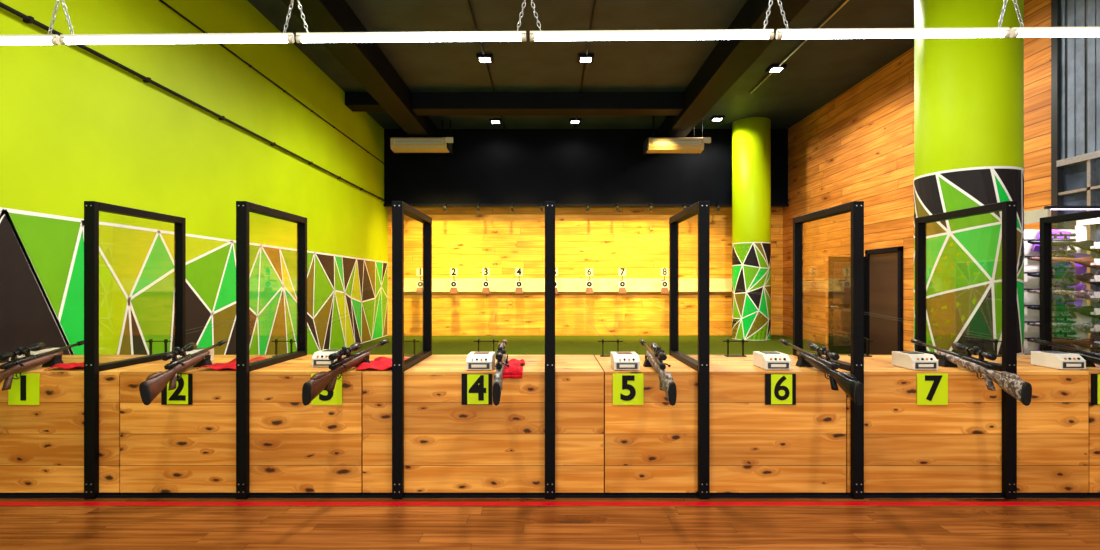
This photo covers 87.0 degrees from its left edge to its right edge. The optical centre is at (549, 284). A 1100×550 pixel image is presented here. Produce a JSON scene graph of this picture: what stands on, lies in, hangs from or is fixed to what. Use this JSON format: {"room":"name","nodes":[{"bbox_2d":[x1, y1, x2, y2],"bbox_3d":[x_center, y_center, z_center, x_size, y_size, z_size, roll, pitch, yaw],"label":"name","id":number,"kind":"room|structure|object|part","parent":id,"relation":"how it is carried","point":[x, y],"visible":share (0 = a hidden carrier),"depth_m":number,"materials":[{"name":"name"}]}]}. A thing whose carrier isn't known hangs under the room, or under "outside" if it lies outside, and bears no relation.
{"room":"sports facility","nodes":[
{"label":"sports facility","id":0,"kind":"room"},
{"bbox_2d":[0,34,60,44],"bbox_3d":[-3.076,-1.233,2.930,1.182,0.056,0.035,0,0,0],"label":"tube light","id":1,"kind":"object","parent":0,"point":[4,39],"visible":0.95,"depth_m":2.92,"materials":[{"name":"white plastic"}]},
{"bbox_2d":[0,0,387,362],"bbox_3d":[-4.072,-1.185,6.450,0.156,5.350,15.900,0,0,0],"label":"wall","id":2,"kind":"structure","parent":0,"point":[77,127],"depth_m":6.24,"materials":[{"name":"paint"}]},
{"bbox_2d":[0,2,385,201],"bbox_3d":[-3.970,-2.020,6.475,0.060,0.044,14.950,0,0,0],"label":"pipe","id":3,"kind":"object","parent":2,"relation":"attached to","point":[26,19],"visible":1,"depth_m":5.79,"materials":[{"name":"black metal"}]},
{"bbox_2d":[159,0,384,164],"bbox_3d":[-3.983,-2.910,6.475,0.033,0.026,14.950,0,0,0],"label":"cable","id":4,"kind":"object","parent":2,"relation":"attached to","point":[162,1],"visible":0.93,"depth_m":7.95,"materials":[{"name":"black rubber"}]},
{"bbox_2d":[281,0,809,136],"bbox_3d":[-0.475,-3.545,6.250,7.050,0.430,15.500,0,0,0],"label":"ceiling beam","id":5,"kind":"structure","parent":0,"point":[387,92],"depth_m":10.76,"materials":[{"name":"black paint"}]},
{"bbox_2d":[48,0,294,44],"bbox_3d":[-1.914,-2.489,2.930,1.233,2.550,0.035,0,0,0],"label":"tube light","id":6,"kind":"object","parent":5,"relation":"hanging from","point":[188,38],"depth_m":2.92,"materials":[{"name":"white plastic"}]},
{"bbox_3d":[-2.470,-2.511,2.930,0.127,2.512,0.020,0,0,0],"label":"hanging chain","id":7,"kind":"part","parent":6,"relation":"part of","materials":[{"name":"silver metal"}]},
{"bbox_2d":[283,0,525,42],"bbox_3d":[-0.732,-2.493,2.930,1.222,2.540,0.035,0,0,0],"label":"tube light","id":8,"kind":"object","parent":5,"relation":"hanging from","point":[453,36],"depth_m":2.92,"materials":[{"name":"white plastic"}]},
{"bbox_3d":[-1.283,-2.515,2.930,0.127,2.503,0.020,0,0,0],"label":"hanging chain","id":9,"kind":"part","parent":8,"relation":"part of","materials":[{"name":"silver metal"}]},
{"bbox_2d":[389,120,452,153],"bbox_3d":[-2.870,-3.385,13.195,1.420,0.750,0.650,0,0,0],"label":"air conditioner","id":10,"kind":"object","parent":5,"relation":"hanging from","point":[400,144],"visible":0.96,"depth_m":12.92,"materials":[{"name":"beige plastic"}]},
{"bbox_2d":[517,0,773,40],"bbox_3d":[0.480,-2.498,2.930,1.293,2.532,0.035,0,0,0],"label":"tube light","id":11,"kind":"object","parent":5,"relation":"hanging from","point":[718,34],"depth_m":2.92,"materials":[{"name":"white plastic"}]},
{"bbox_3d":[-0.106,-2.520,2.930,0.127,2.494,0.020,0,0,0],"label":"hanging chain","id":12,"kind":"part","parent":11,"relation":"part of","materials":[{"name":"silver metal"}]},
{"bbox_2d":[643,116,710,153],"bbox_3d":[2.805,-3.345,12.895,1.370,0.830,0.650,0,0,0],"label":"air conditioner","id":13,"kind":"object","parent":5,"relation":"hanging from","point":[653,144],"visible":0.91,"depth_m":12.62,"materials":[{"name":"beige plastic"}]},
{"bbox_2d":[764,0,1010,39],"bbox_3d":[1.697,-2.502,2.930,1.233,2.522,0.035,0,0,0],"label":"tube light","id":14,"kind":"object","parent":5,"relation":"hanging from","point":[983,32],"depth_m":2.92,"materials":[{"name":"white plastic"}]},
{"bbox_3d":[1.141,-2.525,2.930,0.127,2.484,0.020,0,0,0],"label":"hanging chain","id":15,"kind":"part","parent":14,"relation":"part of","materials":[{"name":"silver metal"}]},
{"bbox_2d":[998,0,1099,37],"bbox_3d":[2.884,-2.507,2.930,1.233,2.513,0.035,0,0,0],"label":"tube light","id":16,"kind":"object","parent":5,"relation":"hanging from","point":[1016,32],"depth_m":2.92,"materials":[{"name":"white plastic"}]},
{"bbox_3d":[2.328,-2.529,2.930,0.127,2.476,0.020,0,0,0],"label":"hanging chain","id":17,"kind":"part","parent":16,"relation":"part of","materials":[{"name":"silver metal"}]},
{"bbox_2d":[0,498,1099,549],"bbox_3d":[0.970,1.440,6.400,9.940,0.100,15.800,0,0,0],"label":"floor","id":18,"kind":"structure","parent":0,"point":[21,527],"depth_m":3.34,"materials":[{"name":"wood laminate"},{"name":"red paint"}]},
{"bbox_2d":[84,201,185,498],"bbox_3d":[-2.985,0.421,4.226,0.068,1.931,0.948,0,0,0],"label":"frame","id":19,"kind":"object","parent":18,"relation":"on","point":[92,367],"visible":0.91,"depth_m":3.77,"materials":[{"name":"black painted metal"}]},
{"bbox_2d":[236,201,306,498],"bbox_3d":[-2.000,0.421,4.226,0.068,1.931,0.948,0,0,0],"label":"frame","id":20,"kind":"object","parent":18,"relation":"on","point":[243,367],"visible":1,"depth_m":3.76,"materials":[{"name":"black painted metal"}]},
{"bbox_2d":[392,201,431,498],"bbox_3d":[-0.990,0.421,4.226,0.068,1.931,0.948,0,0,0],"label":"frame","id":21,"kind":"object","parent":18,"relation":"on","point":[399,208],"visible":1,"depth_m":3.75,"materials":[{"name":"black painted metal"}]},
{"bbox_2d":[0,355,1099,493],"bbox_3d":[0.854,0.979,4.259,9.684,0.822,0.922,0,0,0],"label":"counter","id":22,"kind":"object","parent":18,"relation":"on","point":[451,447],"depth_m":3.80,"materials":[{"name":"brown wood"}]},
{"bbox_2d":[8,374,39,404],"bbox_3d":[-3.440,0.681,3.792,0.200,0.203,0.011,0,0,0],"label":"number sign","id":23,"kind":"object","parent":22,"relation":"attached to","point":[25,390],"visible":0.87,"depth_m":3.79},
{"bbox_2d":[9,348,57,360],"bbox_3d":[-3.740,0.516,4.217,0.170,0.103,0.246,0,0,0],"label":"control box","id":24,"kind":"object","parent":22,"relation":"on","point":[45,349],"visible":0.1,"depth_m":4.14,"materials":[{"name":"white plastic"}]},
{"bbox_2d":[42,355,62,366],"bbox_3d":[-3.469,0.529,4.050,0.098,0.079,0.079,0,0,0],"label":"gun rest","id":25,"kind":"object","parent":22,"relation":"on","point":[57,359],"visible":0.55,"depth_m":4.02,"materials":[{"name":"black rubber"}]},
{"bbox_2d":[0,340,83,390],"bbox_3d":[-3.442,0.545,3.893,0.096,0.309,1.109,0,0,-10],"label":"rifle","id":26,"kind":"object","parent":25,"relation":"on","point":[15,366],"visible":0.94,"depth_m":3.76,"materials":[{"name":"brown wood"}]},
{"bbox_2d":[44,362,101,369],"bbox_3d":[-3.209,0.549,3.970,0.325,0.032,0.262,0,0,0],"label":"cloth","id":27,"kind":"object","parent":22,"relation":"on","point":[60,365],"visible":0.57,"depth_m":3.92,"materials":[{"name":"red fabric"}]},
{"bbox_2d":[161,374,192,404],"bbox_3d":[-2.440,0.681,3.792,0.200,0.203,0.011,0,0,0],"label":"number sign","id":28,"kind":"object","parent":22,"relation":"attached to","point":[183,393],"visible":0.65,"depth_m":3.79,"materials":[{"name":"yellow plastic"}]},
{"bbox_2d":[170,348,213,360],"bbox_3d":[-2.600,0.516,4.217,0.170,0.103,0.246,0,0,0],"label":"control box","id":29,"kind":"object","parent":22,"relation":"on","point":[196,349],"visible":0.13,"depth_m":4.22,"materials":[{"name":"white plastic"}]},
{"bbox_2d":[193,355,212,366],"bbox_3d":[-2.424,0.529,4.050,0.098,0.079,0.079,0,0,0],"label":"gun rest","id":30,"kind":"object","parent":22,"relation":"on","point":[206,361],"visible":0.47,"depth_m":4.02,"materials":[{"name":"black rubber"}]},
{"bbox_2d":[139,339,227,404],"bbox_3d":[-2.409,0.545,3.894,0.101,0.306,1.110,0,0,-8],"label":"rifle","id":31,"kind":"object","parent":30,"relation":"on","point":[149,389],"visible":0.99,"depth_m":3.64,"materials":[{"name":"brown wood"}]},
{"bbox_2d":[197,356,266,369],"bbox_3d":[-2.185,0.549,4.085,0.294,0.032,0.532,0,0,0],"label":"cloth","id":32,"kind":"object","parent":22,"relation":"on","point":[232,364],"visible":0.62,"depth_m":3.96,"materials":[{"name":"red fabric"}]},
{"bbox_2d":[145,276,416,354],"bbox_3d":[-3.120,0.178,9.220,0.200,0.779,9.260,0,0,0],"label":"carrier","id":33,"kind":"object","parent":22,"relation":"on","point":[150,341],"visible":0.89,"depth_m":4.62,"materials":[{"name":"metal"}]},
{"bbox_2d":[416,268,422,292],"bbox_3d":[-3.100,-0.105,14.025,0.200,0.610,0.450,0,0,0],"label":"holder","id":34,"kind":"object","parent":33,"relation":"attached to","point":[419,270],"visible":0.89,"depth_m":13.85,"materials":[{"name":"paper"}]},
{"bbox_2d":[311,374,341,404],"bbox_3d":[-1.460,0.681,3.792,0.200,0.203,0.011,0,0,0],"label":"number sign","id":35,"kind":"object","parent":22,"relation":"attached to","point":[334,397],"visible":0.47,"depth_m":3.79,"materials":[{"name":"yellow plastic"}]},
{"bbox_2d":[312,349,345,366],"bbox_3d":[-1.560,0.516,4.117,0.170,0.103,0.246,0,0,0],"label":"control box","id":36,"kind":"object","parent":22,"relation":"on","point":[319,358],"visible":0.63,"depth_m":4.00,"materials":[{"name":"white plastic"}]},
{"bbox_2d":[271,276,452,356],"bbox_3d":[-2.187,0.178,9.220,0.200,0.779,9.264,0,0,-1],"label":"carrier","id":37,"kind":"object","parent":22,"relation":"on","point":[276,341],"visible":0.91,"depth_m":4.62,"materials":[{"name":"metal"}]},
{"bbox_2d":[449,268,457,292],"bbox_3d":[-2.300,-0.105,14.025,0.200,0.610,0.450,0,0,0],"label":"holder","id":38,"kind":"object","parent":37,"relation":"attached to","point":[453,271],"visible":1,"depth_m":13.85,"materials":[{"name":"paper"}]},
{"bbox_2d":[354,355,369,366],"bbox_3d":[-1.306,0.529,4.050,0.098,0.079,0.079,0,0,0],"label":"gun rest","id":39,"kind":"object","parent":22,"relation":"on","point":[366,360],"visible":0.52,"depth_m":4.02,"materials":[{"name":"black metal"}]},
{"bbox_2d":[302,339,388,405],"bbox_3d":[-1.306,0.545,3.887,0.099,0.310,1.109,0,0,10],"label":"rifle","id":40,"kind":"object","parent":39,"relation":"on","point":[312,388],"visible":1,"depth_m":3.64,"materials":[{"name":"brown wood"}]},
{"bbox_2d":[355,356,407,369],"bbox_3d":[-1.171,0.549,4.085,0.286,0.032,0.532,0,0,0],"label":"cloth","id":41,"kind":"object","parent":22,"relation":"on","point":[379,363],"visible":0.72,"depth_m":3.99,"materials":[{"name":"red fabric"}]},
{"bbox_2d":[404,278,485,356],"bbox_3d":[-1.312,0.178,9.220,0.200,0.779,9.273,0,0,-2],"label":"carrier","id":42,"kind":"object","parent":22,"relation":"on","point":[414,340],"visible":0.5,"depth_m":4.62,"materials":[{"name":"metal"}]},
{"bbox_2d":[482,268,489,292],"bbox_3d":[-1.530,-0.105,14.025,0.200,0.610,0.450,0,0,0],"label":"holder","id":43,"kind":"object","parent":42,"relation":"attached to","point":[485,271],"visible":1,"depth_m":13.85,"materials":[{"name":"paper"}]},
{"bbox_2d":[462,374,491,404],"bbox_3d":[-0.478,0.681,3.792,0.200,0.203,0.011,0,0,0],"label":"number sign","id":44,"kind":"object","parent":22,"relation":"attached to","point":[476,388],"visible":1,"depth_m":3.79,"materials":[{"name":"yellow plastic"}]},
{"bbox_2d":[466,352,494,370],"bbox_3d":[-0.470,0.516,3.957,0.170,0.103,0.246,0,0,0],"label":"control box","id":45,"kind":"object","parent":22,"relation":"on","point":[475,360],"visible":1,"depth_m":3.85,"materials":[{"name":"white plastic"}]},
{"bbox_2d":[474,281,518,356],"bbox_3d":[-0.601,0.178,9.220,0.200,0.779,9.266,0,0,-1],"label":"carrier","id":46,"kind":"object","parent":22,"relation":"on","point":[478,341],"visible":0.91,"depth_m":4.62,"materials":[{"name":"metal"}]},
{"bbox_2d":[515,268,522,292],"bbox_3d":[-0.740,-0.105,14.025,0.200,0.610,0.450,0,0,0],"label":"holder","id":47,"kind":"object","parent":46,"relation":"attached to","point":[518,271],"visible":1,"depth_m":13.85,"materials":[{"name":"paper"}]},
{"bbox_2d":[502,358,524,378],"bbox_3d":[-0.270,0.571,4.006,0.185,0.076,0.491,0,0,0],"label":"cloth","id":48,"kind":"object","parent":22,"relation":"on","point":[515,370],"visible":0.7,"depth_m":3.79,"materials":[{"name":"red fabric"}]},
{"bbox_2d":[0,494,1099,497],"bbox_3d":[0.870,1.381,3.792,9.740,0.018,0.015,0,0,0],"label":"baseboard","id":49,"kind":"structure","parent":22,"relation":"attached to","point":[1,495],"depth_m":3.79,"materials":[{"name":"black paint"}]},
{"bbox_2d":[559,285,622,356],"bbox_3d":[0.314,0.178,9.220,0.200,0.779,9.273,0,0,-2],"label":"carrier","id":50,"kind":"object","parent":22,"relation":"on","point":[602,341],"visible":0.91,"depth_m":4.62,"materials":[{"name":"metal"}]},
{"bbox_2d":[555,268,557,292],"bbox_3d":[0.100,-0.105,14.025,0.200,0.610,0.450,0,0,0],"label":"holder","id":51,"kind":"object","parent":50,"relation":"attached to","point":[556,269],"visible":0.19,"depth_m":13.85,"materials":[{"name":"paper"}]},
{"bbox_2d":[610,352,639,370],"bbox_3d":[0.510,0.516,3.957,0.170,0.103,0.246,0,0,0],"label":"control box","id":52,"kind":"object","parent":22,"relation":"on","point":[618,360],"visible":1,"depth_m":3.85,"materials":[{"name":"white plastic"}]},
{"bbox_2d":[613,374,643,404],"bbox_3d":[0.511,0.681,3.792,0.200,0.203,0.011,0,0,0],"label":"number sign","id":53,"kind":"object","parent":22,"relation":"attached to","point":[628,389],"visible":1,"depth_m":3.79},
{"bbox_2d":[643,355,651,366],"bbox_3d":[0.704,0.529,4.050,0.098,0.079,0.079,0,0,0],"label":"gun rest","id":54,"kind":"object","parent":22,"relation":"on","point":[647,363],"visible":0.5,"depth_m":4.02,"materials":[{"name":"black plastic"}]},
{"bbox_2d":[639,339,676,405],"bbox_3d":[0.720,0.545,3.896,0.096,0.310,1.110,0,0,-1],"label":"rifle","id":55,"kind":"object","parent":54,"relation":"on","point":[666,383],"visible":1,"depth_m":3.62,"materials":[{"name":"grey metal"}]},
{"bbox_2d":[594,279,747,356],"bbox_3d":[1.187,0.178,9.218,0.200,0.779,9.284,0,0,-4],"label":"carrier","id":56,"kind":"object","parent":22,"relation":"on","point":[727,341],"visible":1,"depth_m":4.62,"materials":[{"name":"metal"}]},
{"bbox_2d":[585,268,592,292],"bbox_3d":[0.940,-0.105,14.025,0.200,0.610,0.450,0,0,0],"label":"holder","id":57,"kind":"object","parent":56,"relation":"attached to","point":[589,271],"visible":1,"depth_m":13.85,"materials":[{"name":"paper"}]},
{"bbox_2d":[632,278,872,356],"bbox_3d":[2.079,0.178,9.217,0.200,0.779,9.301,0,0,-5],"label":"carrier","id":58,"kind":"object","parent":22,"relation":"on","point":[867,341],"visible":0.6,"depth_m":4.63,"materials":[{"name":"metal"}]},
{"bbox_2d":[618,268,626,292],"bbox_3d":[1.730,-0.105,14.025,0.200,0.610,0.450,0,0,0],"label":"holder","id":59,"kind":"object","parent":58,"relation":"attached to","point":[622,271],"visible":1,"depth_m":13.85,"materials":[{"name":"paper"}]},
{"bbox_2d":[753,351,790,369],"bbox_3d":[1.520,0.516,3.977,0.170,0.103,0.246,0,0,0],"label":"control box","id":60,"kind":"object","parent":22,"relation":"on","point":[767,360],"visible":1,"depth_m":3.89,"materials":[{"name":"white plastic"}]},
{"bbox_2d":[765,374,795,404],"bbox_3d":[1.507,0.681,3.792,0.200,0.203,0.011,0,0,0],"label":"number sign","id":61,"kind":"object","parent":22,"relation":"attached to","point":[780,389],"visible":1,"depth_m":3.79,"materials":[{"name":"yellow plastic"}]},
{"bbox_2d":[795,355,812,366],"bbox_3d":[1.777,0.529,4.050,0.098,0.079,0.079,0,0,0],"label":"gun rest","id":62,"kind":"object","parent":22,"relation":"on","point":[800,362],"visible":0.55,"depth_m":4.02,"materials":[{"name":"black rubber"}]},
{"bbox_2d":[779,339,863,405],"bbox_3d":[1.796,0.545,3.896,0.096,0.310,1.110,0,0,-2],"label":"rifle","id":63,"kind":"object","parent":62,"relation":"on","point":[847,382],"visible":1,"depth_m":3.64,"materials":[{"name":"black metal"}]},
{"bbox_2d":[668,276,1001,356],"bbox_3d":[3.154,0.178,9.217,0.200,0.779,9.314,0,0,-6],"label":"carrier","id":64,"kind":"object","parent":22,"relation":"on","point":[995,341],"visible":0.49,"depth_m":4.95,"materials":[{"name":"metal"}]},
{"bbox_2d":[660,268,668,292],"bbox_3d":[2.740,-0.105,14.025,0.200,0.610,0.450,0,0,0],"label":"holder","id":65,"kind":"object","parent":64,"relation":"attached to","point":[664,271],"visible":1,"depth_m":13.85,"materials":[{"name":"paper"}]},
{"bbox_2d":[892,351,937,369],"bbox_3d":[2.500,0.516,3.977,0.170,0.103,0.246,0,0,0],"label":"control box","id":66,"kind":"object","parent":22,"relation":"on","point":[913,360],"visible":1,"depth_m":3.90,"materials":[{"name":"white plastic"}]},
{"bbox_2d":[917,374,947,404],"bbox_3d":[2.500,0.681,3.792,0.200,0.203,0.011,0,0,0],"label":"number sign","id":67,"kind":"object","parent":22,"relation":"attached to","point":[932,389],"visible":1,"depth_m":3.79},
{"bbox_2d":[938,355,957,366],"bbox_3d":[2.773,0.529,4.050,0.098,0.079,0.079,0,0,0],"label":"gun rest","id":68,"kind":"object","parent":22,"relation":"on","point":[942,362],"visible":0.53,"depth_m":4.02,"materials":[{"name":"black plastic"}]},
{"bbox_2d":[911,339,1031,405],"bbox_3d":[2.789,0.545,3.895,0.096,0.310,1.110,0,0,2],"label":"rifle","id":69,"kind":"object","parent":68,"relation":"on","point":[1011,383],"visible":0.99,"depth_m":3.65,"materials":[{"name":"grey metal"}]},
{"bbox_2d":[1031,351,1085,369],"bbox_3d":[3.500,0.516,3.997,0.170,0.103,0.246,0,0,0],"label":"control box","id":70,"kind":"object","parent":22,"relation":"on","point":[1052,359],"visible":1,"depth_m":3.93,"materials":[{"name":"white plastic"}]},
{"bbox_2d":[1080,355,1095,366],"bbox_3d":[3.727,0.529,4.050,0.098,0.079,0.079,0,0,0],"label":"gun rest","id":71,"kind":"object","parent":22,"relation":"on","point":[1088,364],"visible":0.14,"depth_m":4.01,"materials":[{"name":"black rubber"}]},
{"bbox_2d":[1033,339,1099,364],"bbox_3d":[3.745,0.545,3.896,0.096,0.310,1.110,0,0,-2],"label":"rifle","id":72,"kind":"object","parent":71,"relation":"on","point":[1092,357],"visible":0.91,"depth_m":4.03,"materials":[{"name":"black metal"}]},
{"bbox_2d":[1091,374,1099,404],"bbox_3d":[3.640,0.681,3.792,0.200,0.203,0.011,0,0,0],"label":"number sign","id":73,"kind":"object","parent":22,"relation":"attached to","point":[1095,378],"visible":1,"depth_m":3.79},
{"bbox_2d":[0,502,1099,505],"bbox_3d":[0.870,1.389,3.685,9.740,0.002,0.060,0,0,0],"label":"tape","id":74,"kind":"object","parent":18,"relation":"on","point":[1,503],"visible":1,"depth_m":3.69,"materials":[{"name":"red plastic"}]},
{"bbox_2d":[545,201,554,498],"bbox_3d":[0.000,0.421,4.226,0.068,1.931,0.948,0,0,0],"label":"frame","id":75,"kind":"object","parent":18,"relation":"on","point":[549,205],"visible":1,"depth_m":3.75,"materials":[{"name":"black metal"}]},
{"bbox_2d":[351,335,870,354],"bbox_3d":[0.870,1.315,9.519,9.736,0.149,9.558,0,0,0],"label":"turf","id":76,"kind":"object","parent":18,"relation":"on","point":[441,344],"visible":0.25,"depth_m":11.89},
{"bbox_2d":[732,117,770,339],"bbox_3d":[4.650,-1.260,13.400,0.840,5.000,0.840,0,0,0],"label":"column","id":77,"kind":"structure","parent":76,"relation":"on","point":[751,136],"depth_m":13.04,"materials":[{"name":"paint"}]},
{"bbox_2d":[732,242,770,339],"bbox_3d":[4.650,0.145,13.400,0.852,2.212,0.852,0,0,0],"label":"mural","id":78,"kind":"object","parent":77,"relation":"attached to","point":[757,257],"visible":0.98,"depth_m":13.04,"materials":[{"name":"green paint"}]},
{"bbox_2d":[914,0,1023,345],"bbox_3d":[3.950,-1.260,5.500,0.840,5.000,0.840,0,0,0],"label":"column","id":79,"kind":"structure","parent":76,"relation":"on","point":[969,92],"depth_m":5.17,"materials":[{"name":"paint"}]},
{"bbox_2d":[914,166,1024,354],"bbox_3d":[3.950,0.105,5.500,0.852,2.292,0.852,0,0,0],"label":"mural","id":80,"kind":"object","parent":79,"relation":"attached to","point":[978,239],"visible":0.41,"depth_m":5.16,"materials":[{"name":"green paint"}]},
{"bbox_2d":[1024,206,1099,354],"bbox_3d":[5.192,0.230,5.957,1.039,2.020,0.495,0,0,0],"label":"rack","id":81,"kind":"object","parent":76,"relation":"on","point":[1071,315],"visible":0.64,"depth_m":6.01,"materials":[{"name":"white metal"}]},
{"bbox_2d":[669,201,709,498],"bbox_3d":[1.000,0.421,4.226,0.068,1.931,0.948,0,0,0],"label":"frame","id":82,"kind":"object","parent":18,"relation":"on","point":[702,208],"visible":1,"depth_m":3.75,"materials":[{"name":"black painted metal"},{"name":"clear acrylic"}]},
{"bbox_2d":[793,201,863,498],"bbox_3d":[2.000,0.421,4.226,0.068,1.931,0.948,0,0,0],"label":"frame","id":83,"kind":"object","parent":18,"relation":"on","point":[856,367],"visible":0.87,"depth_m":3.76,"materials":[{"name":"black metal"}]},
{"bbox_2d":[915,201,1016,498],"bbox_3d":[2.990,0.421,4.226,0.068,1.931,0.948,0,0,0],"label":"frame","id":84,"kind":"object","parent":18,"relation":"on","point":[1008,208],"visible":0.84,"depth_m":3.76,"materials":[{"name":"black metal"}]},
{"bbox_2d":[1040,210,1099,350],"bbox_3d":[4.000,0.421,4.226,0.068,1.931,0.948,0,0,0],"label":"frame","id":85,"kind":"object","parent":18,"relation":"on","point":[1045,222],"visible":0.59,"depth_m":4.66,"materials":[{"name":"black painted metal"},{"name":"clear acrylic"}]},
{"bbox_2d":[247,0,913,128],"bbox_3d":[0.945,-3.810,6.450,9.890,0.100,15.900,0,0,0],"label":"ceiling","id":86,"kind":"structure","parent":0,"point":[821,70],"depth_m":9.46,"materials":[{"name":"black paint"}]},
{"bbox_2d":[476,54,493,62],"bbox_3d":[-1.070,-3.731,9.560,0.260,0.058,0.260,0,0,0],"label":"recessed light","id":87,"kind":"object","parent":86,"relation":"in","point":[488,58],"depth_m":9.48,"materials":[{"name":"white plastic"}]},
{"bbox_2d":[489,118,501,123],"bbox_3d":[-1.240,-3.731,13.200,0.260,0.058,0.260,0,0,0],"label":"recessed light","id":88,"kind":"object","parent":86,"relation":"in","point":[492,120],"depth_m":13.11,"materials":[{"name":"white plastic"}]},
{"bbox_2d":[569,118,580,123],"bbox_3d":[0.570,-3.731,13.200,0.260,0.058,0.260,0,0,0],"label":"recessed light","id":89,"kind":"object","parent":86,"relation":"in","point":[572,120],"depth_m":13.13,"materials":[{"name":"white plastic"}]},
{"bbox_2d":[578,54,593,62],"bbox_3d":[0.590,-3.731,9.560,0.260,0.058,0.260,0,0,0],"label":"recessed light","id":90,"kind":"object","parent":86,"relation":"in","point":[582,58],"depth_m":9.48,"materials":[{"name":"white plastic"}]},
{"bbox_2d":[467,0,848,129],"bbox_3d":[1.416,-3.730,8.450,5.000,0.032,10.900,0,0,0],"label":"conduit","id":91,"kind":"object","parent":86,"relation":"attached to","point":[846,1],"depth_m":9.07,"materials":[{"name":"black metal"}]},
{"bbox_2d":[710,116,724,120],"bbox_3d":[3.750,-3.731,13.000,0.260,0.058,0.260,0,0,0],"label":"recessed light","id":92,"kind":"object","parent":86,"relation":"in","point":[714,118],"depth_m":12.92,"materials":[{"name":"white plastic"}]},
{"bbox_2d":[766,64,786,71],"bbox_3d":[3.900,-3.731,10.000,0.260,0.058,0.260,0,0,0],"label":"recessed light","id":93,"kind":"object","parent":86,"relation":"in","point":[773,67],"depth_m":9.92,"materials":[{"name":"white plastic"}]},
{"bbox_2d":[388,207,782,334],"bbox_3d":[0.920,-1.185,14.375,9.840,5.350,0.150,0,0,0],"label":"wall","id":94,"kind":"structure","parent":0,"point":[605,240],"depth_m":14.30,"materials":[{"name":"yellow wood"}]},
{"bbox_2d":[404,278,731,291],"bbox_3d":[0.595,0.005,14.250,8.490,0.330,0.100,0,0,0],"label":"rail","id":95,"kind":"object","parent":94,"relation":"attached to","point":[495,284],"visible":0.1,"depth_m":14.26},
{"bbox_2d":[384,129,787,203],"bbox_3d":[0.870,-2.855,14.140,9.740,1.810,0.320,0,0,0],"label":"header panel","id":96,"kind":"object","parent":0,"point":[484,166],"visible":0.76,"depth_m":13.98,"materials":[{"name":"black paint"}]},
{"bbox_2d":[383,204,788,206],"bbox_3d":[0.870,-1.920,13.965,9.740,0.060,0.070,0,0,0],"label":"trim","id":97,"kind":"structure","parent":96,"relation":"attached to","point":[384,205],"depth_m":13.93,"materials":[{"name":"black paint"}]},
{"bbox_2d":[783,0,1050,350],"bbox_3d":[5.815,-1.185,6.400,0.150,5.350,15.800,0,0,0],"label":"wall","id":98,"kind":"structure","parent":0,"point":[858,145],"depth_m":10.39,"materials":[{"name":"brown wood"}]},
{"bbox_2d":[825,257,866,353],"bbox_3d":[5.320,0.360,10.389,0.720,1.740,0.121,0,0,0],"label":"window","id":99,"kind":"structure","parent":98,"relation":"in","point":[837,269],"depth_m":10.39,"materials":[{"name":"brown glass"}]},
{"bbox_2d":[865,246,902,354],"bbox_3d":[5.715,0.305,9.950,0.050,1.870,1.060,0,0,0],"label":"door","id":100,"kind":"structure","parent":98,"relation":"attached to","point":[884,265],"depth_m":9.90,"materials":[{"name":"brown paint"}]},
{"bbox_2d":[1051,0,1099,353],"bbox_3d":[5.785,-1.435,4.310,0.150,4.650,4.620,0,0,0],"label":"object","id":101,"kind":"structure","parent":98,"relation":"in","point":[1075,181],"depth_m":6.47,"materials":[{"name":"metal"}]},
{"bbox_2d":[1061,0,1099,159],"bbox_3d":[5.768,-2.584,4.308,0.045,2.349,4.615,0,0,0],"label":"vertical blinds","id":102,"kind":"object","parent":101,"relation":"attached to","point":[1080,56],"visible":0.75,"depth_m":6.31,"materials":[{"name":"fabric"}]},
{"bbox_3d":[-0.332,0.529,4.050,0.098,0.079,0.079,0,0,0],"label":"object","id":103,"kind":"object","parent":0,"visible":0},
{"bbox_2d":[492,339,509,405],"bbox_3d":[-0.308,0.545,3.896,0.094,0.310,1.110,0,0,-2],"label":"rifle","id":104,"kind":"object","parent":103,"relation":"on","point":[500,357],"visible":1,"depth_m":3.61,"materials":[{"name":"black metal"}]}
]}

